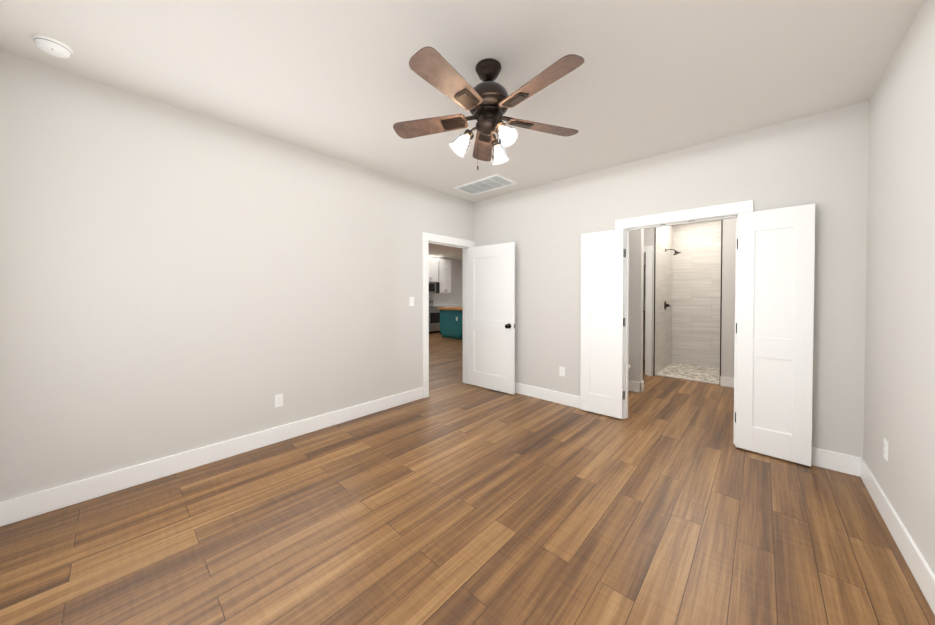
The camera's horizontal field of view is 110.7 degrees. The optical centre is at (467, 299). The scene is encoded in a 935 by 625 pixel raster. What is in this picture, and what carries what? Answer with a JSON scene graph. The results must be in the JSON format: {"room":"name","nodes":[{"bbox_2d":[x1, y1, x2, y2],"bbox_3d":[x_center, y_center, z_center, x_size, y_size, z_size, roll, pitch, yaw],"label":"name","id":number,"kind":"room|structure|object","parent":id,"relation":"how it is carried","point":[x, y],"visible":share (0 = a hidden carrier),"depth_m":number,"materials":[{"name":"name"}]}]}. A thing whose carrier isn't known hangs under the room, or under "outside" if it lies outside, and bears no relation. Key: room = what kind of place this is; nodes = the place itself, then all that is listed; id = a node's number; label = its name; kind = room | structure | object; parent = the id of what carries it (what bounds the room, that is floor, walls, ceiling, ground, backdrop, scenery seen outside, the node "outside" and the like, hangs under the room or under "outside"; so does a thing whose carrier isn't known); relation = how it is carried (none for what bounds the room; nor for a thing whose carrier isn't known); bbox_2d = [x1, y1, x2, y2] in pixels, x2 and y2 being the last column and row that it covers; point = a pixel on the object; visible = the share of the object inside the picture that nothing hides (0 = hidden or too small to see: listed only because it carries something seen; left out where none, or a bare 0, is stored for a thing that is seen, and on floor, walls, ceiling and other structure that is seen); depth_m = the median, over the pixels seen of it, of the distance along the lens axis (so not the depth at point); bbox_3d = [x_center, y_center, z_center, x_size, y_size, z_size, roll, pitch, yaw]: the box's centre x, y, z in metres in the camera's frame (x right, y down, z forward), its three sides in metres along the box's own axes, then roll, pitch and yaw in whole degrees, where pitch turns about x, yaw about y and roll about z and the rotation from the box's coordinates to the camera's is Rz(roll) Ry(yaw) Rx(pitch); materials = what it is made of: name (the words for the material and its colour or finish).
{"room":"empty bedroom","nodes":[
{"label":"empty bedroom","id":0,"kind":"room"},
{"bbox_2d":[0,50,473,501],"bbox_3d":[-1.361,-0.080,3.409,0.120,2.740,4.190,1,1,42],"label":"wall","id":1,"kind":"structure","parent":0,"point":[174,280],"depth_m":2.42,"materials":[{"name":"white paint"}]},
{"bbox_2d":[0,387,422,526],"bbox_3d":[-1.639,1.225,3.022,0.015,0.140,3.155,1,1,42],"label":"baseboard","id":2,"kind":"structure","parent":1,"relation":"attached to","point":[17,509],"depth_m":2.40,"materials":[{"name":"white wood"}]},
{"bbox_2d":[275,393,282,407],"bbox_3d":[-1.715,0.920,2.940,0.008,0.115,0.070,1,1,42],"label":"outlet","id":3,"kind":"object","parent":1,"relation":"attached to","point":[278,400],"visible":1,"depth_m":2.94,"materials":[{"name":"white plastic"}]},
{"bbox_2d":[409,297,413,305],"bbox_3d":[-0.696,0.026,4.043,0.010,0.115,0.070,1,1,42],"label":"light switch","id":4,"kind":"object","parent":1,"relation":"attached to","point":[411,301],"visible":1,"depth_m":4.04,"materials":[{"name":"white plastic"}]},
{"bbox_2d":[422,232,474,397],"bbox_3d":[-0.289,0.201,4.584,0.160,2.145,1.012,1,1,42],"label":"door frame","id":5,"kind":"structure","parent":1,"relation":"attached to","point":[427,237],"depth_m":4.26,"materials":[{"name":"white wood"}]},
{"bbox_2d":[468,242,514,394],"bbox_3d":[0.323,0.251,4.560,0.813,2.023,0.185,1,1,42],"label":"bedroom door","id":6,"kind":"structure","parent":5,"relation":"attached to","point":[491,316],"depth_m":4.51,"materials":[{"name":"white wood"}]},
{"bbox_2d":[429,257,462,302],"bbox_3d":[-2.680,-0.179,10.565,0.120,2.740,7.920,1,1,42],"label":"wall","id":7,"kind":"structure","parent":0,"point":[455,295],"depth_m":12.83,"materials":[{"name":"white paint"}]},
{"bbox_2d":[429,258,436,281],"bbox_3d":[-1.439,-1.033,11.559,0.348,0.820,0.754,1,1,42],"label":"upper cabinet","id":8,"kind":"object","parent":7,"relation":"attached to","point":[432,262],"depth_m":11.53,"materials":[{"name":"white wood"}]},
{"bbox_2d":[429,282,439,292],"bbox_3d":[-1.397,-0.410,11.530,0.459,0.405,0.754,1,1,42],"label":"over-the-range microwave","id":9,"kind":"object","parent":8,"relation":"attached to","point":[434,287],"visible":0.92,"depth_m":11.49,"materials":[{"name":"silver metal"}]},
{"bbox_2d":[437,258,450,292],"bbox_3d":[-0.946,-0.860,12.101,0.348,1.260,0.620,1,1,42],"label":"upper cabinet","id":10,"kind":"object","parent":7,"relation":"attached to","point":[439,270],"depth_m":11.95,"materials":[{"name":"white wood"}]},
{"bbox_2d":[433,303,462,306],"bbox_3d":[-0.436,0.655,12.455,0.651,1.020,1.870,1,1,42],"label":"base cabinet","id":11,"kind":"object","parent":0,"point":[449,304],"visible":0.02,"depth_m":12.42,"materials":[{"name":"white"}]},
{"bbox_2d":[0,0,923,259],"bbox_3d":[-0.150,-1.520,6.258,10.600,0.060,11.200,1,1,42],"label":"ceiling","id":12,"kind":"structure","parent":0,"point":[340,79],"depth_m":1.97,"materials":[{"name":"white paint"}]},
{"bbox_2d":[32,35,72,57],"bbox_3d":[-2.326,-1.406,1.814,0.142,0.044,0.142,1,1,42],"label":"smoke detector","id":13,"kind":"object","parent":12,"relation":"attached to","point":[51,46],"visible":1,"depth_m":1.79,"materials":[{"name":"white plastic"}]},
{"bbox_2d":[453,174,516,194],"bbox_3d":[0.215,-1.454,4.138,0.720,0.012,0.400,1,1,42],"label":"ceiling vent","id":14,"kind":"object","parent":12,"relation":"in","point":[489,183],"visible":1,"depth_m":4.11,"materials":[{"name":"white plastic"}]},
{"bbox_2d":[393,46,583,169],"bbox_3d":[0.126,-1.110,1.966,1.225,0.640,1.218,1,1,42],"label":"fan","id":15,"kind":"object","parent":12,"relation":"hanging from","point":[487,102],"visible":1,"depth_m":1.91,"materials":[{"name":"brown wood"}]},
{"bbox_2d":[0,333,934,624],"bbox_3d":[-0.150,1.280,6.297,10.600,0.060,11.200,1,1,42],"label":"floor","id":16,"kind":"structure","parent":0,"point":[452,499],"depth_m":1.82,"materials":[{"name":"brown wood"}]},
{"bbox_2d":[429,299,440,333],"bbox_3d":[-1.295,0.589,11.450,0.736,1.180,0.760,1,1,42],"label":"range","id":17,"kind":"object","parent":16,"relation":"on","point":[434,319],"visible":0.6,"depth_m":11.18,"materials":[{"name":"grey metal"}]},
{"bbox_2d":[440,311,462,339],"bbox_3d":[0.128,0.761,9.901,1.862,0.880,0.952,1,1,42],"label":"kitchen island","id":18,"kind":"object","parent":16,"relation":"on","point":[451,327],"depth_m":9.83,"materials":[{"name":"teal wood"}]},
{"bbox_2d":[438,307,462,310],"bbox_3d":[0.198,0.292,9.964,1.986,0.056,1.278,1,1,42],"label":"island countertop","id":19,"kind":"structure","parent":18,"relation":"on","point":[441,308],"depth_m":9.90,"materials":[{"name":"brown wood"}]},
{"bbox_2d":[655,363,719,384],"bbox_3d":[3.869,1.253,5.558,0.850,0.014,1.290,1,1,42],"label":"pebble shower floor","id":20,"kind":"structure","parent":16,"relation":"on","point":[711,375],"depth_m":5.44,"materials":[{"name":"stone"}]},
{"bbox_2d":[628,229,643,381],"bbox_3d":[2.101,-0.098,4.723,0.820,2.740,0.120,1,1,42],"label":"wall","id":21,"kind":"structure","parent":0,"point":[636,275],"depth_m":4.45,"materials":[{"name":"white paint"}]},
{"bbox_2d":[628,380,642,392],"bbox_3d":[2.080,1.202,4.684,0.805,0.140,0.035,1,1,42],"label":"baseboard","id":22,"kind":"structure","parent":21,"relation":"attached to","point":[633,386],"depth_m":4.45,"materials":[{"name":"white wood"}]},
{"bbox_2d":[643,253,645,359],"bbox_3d":[4.008,-0.121,6.381,3.800,2.740,0.120,1,1,42],"label":"wall","id":23,"kind":"structure","parent":0,"point":[644,286],"depth_m":6.65,"materials":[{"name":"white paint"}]},
{"bbox_2d":[647,228,654,375],"bbox_3d":[3.483,-0.114,5.851,0.120,2.740,1.370,1,1,42],"label":"wall","id":24,"kind":"structure","parent":0,"point":[650,237],"depth_m":5.32,"materials":[{"name":"white paint"}]},
{"bbox_2d":[653,219,722,375],"bbox_3d":[3.849,-0.109,5.517,0.878,2.740,1.370,1,1,42],"label":"cladding","id":25,"kind":"object","parent":24,"relation":"attached to","point":[688,290],"visible":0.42,"depth_m":5.98,"materials":[{"name":"beige tile"}]},
{"bbox_2d":[664,249,680,309],"bbox_3d":[3.671,-0.357,5.777,0.235,1.112,0.170,1,1,42],"label":"shower fixture","id":26,"kind":"object","parent":25,"relation":"attached to","point":[666,305],"visible":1,"depth_m":5.80,"materials":[{"name":"black metal"}]},
{"bbox_2d":[474,101,868,457],"bbox_3d":[1.495,-0.084,3.719,3.920,2.740,0.120,1,1,42],"label":"wall","id":27,"kind":"structure","parent":0,"point":[820,160],"depth_m":2.85,"materials":[{"name":"white paint"}]},
{"bbox_2d":[515,382,579,407],"bbox_3d":[0.853,1.209,4.232,2.065,0.140,0.015,1,1,42],"label":"baseboard","id":28,"kind":"structure","parent":27,"relation":"attached to","point":[541,393],"depth_m":4.07,"materials":[{"name":"white wood"}]},
{"bbox_2d":[559,366,564,376],"bbox_3d":[1.157,0.882,3.955,0.070,0.115,0.008,1,1,42],"label":"outlet","id":29,"kind":"object","parent":27,"relation":"attached to","point":[561,371],"visible":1,"depth_m":3.96,"materials":[{"name":"white plastic"}]},
{"bbox_2d":[580,229,625,418],"bbox_3d":[1.491,0.264,3.585,0.465,2.023,0.051,1,1,38],"label":"door leaf","id":30,"kind":"structure","parent":27,"relation":"in","point":[603,255],"depth_m":3.57,"materials":[{"name":"white wood"}]},
{"bbox_2d":[615,200,752,445],"bbox_3d":[2.070,0.220,3.199,1.121,2.145,0.164,1,1,42],"label":"door frame","id":31,"kind":"structure","parent":27,"relation":"attached to","point":[711,211],"depth_m":3.16,"materials":[{"name":"white wood"}]},
{"bbox_2d":[735,203,814,465],"bbox_3d":[2.501,0.277,2.655,0.051,2.023,0.465,-1,1,-42],"label":"door leaf","id":32,"kind":"structure","parent":27,"relation":"in","point":[775,326],"depth_m":2.63,"materials":[{"name":"white wood"}]},
{"bbox_2d":[811,447,855,475],"bbox_3d":[2.657,1.231,2.584,0.610,0.140,0.015,1,1,42],"label":"baseboard","id":33,"kind":"structure","parent":27,"relation":"attached to","point":[831,460],"depth_m":2.46,"materials":[{"name":"white wood"}]},
{"bbox_2d":[644,218,735,377],"bbox_3d":[3.091,-0.107,5.377,3.800,2.740,0.140,1,1,42],"label":"wall","id":34,"kind":"structure","parent":0,"point":[645,230],"depth_m":4.64,"materials":[{"name":"white paint"}]},
{"bbox_2d":[644,245,652,375],"bbox_3d":[2.722,0.186,5.689,0.966,2.145,0.142,1,1,42],"label":"door frame","id":35,"kind":"structure","parent":34,"relation":"attached to","point":[648,250],"depth_m":5.35,"materials":[{"name":"white wood"}]},
{"bbox_2d":[720,376,733,387],"bbox_3d":[4.076,1.206,4.416,0.984,0.140,0.015,1,1,42],"label":"baseboard","id":36,"kind":"structure","parent":34,"relation":"attached to","point":[724,381],"depth_m":4.69,"materials":[{"name":"white wood"}]},
{"bbox_2d":[721,218,733,377],"bbox_3d":[4.221,-0.105,5.191,0.120,2.740,1.350,1,1,42],"label":"wall","id":37,"kind":"structure","parent":0,"point":[728,297],"depth_m":4.69,"materials":[{"name":"white paint"}]},
{"bbox_2d":[863,0,934,573],"bbox_3d":[2.808,-0.063,2.161,0.120,2.740,7.970,1,1,42],"label":"wall","id":38,"kind":"structure","parent":0,"point":[899,402],"depth_m":1.71,"materials":[{"name":"white paint"}]},
{"bbox_2d":[883,438,887,460],"bbox_3d":[2.505,0.900,1.937,0.008,0.115,0.070,1,1,42],"label":"outlet","id":39,"kind":"object","parent":38,"relation":"attached to","point":[885,453],"visible":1,"depth_m":1.93,"materials":[{"name":"white plastic"}]},
{"bbox_2d":[856,457,934,614],"bbox_3d":[1.484,1.256,0.830,0.015,0.140,4.190,1,1,42],"label":"baseboard","id":40,"kind":"structure","parent":38,"relation":"attached to","point":[916,562],"depth_m":1.67,"materials":[{"name":"white wood"}]}
]}

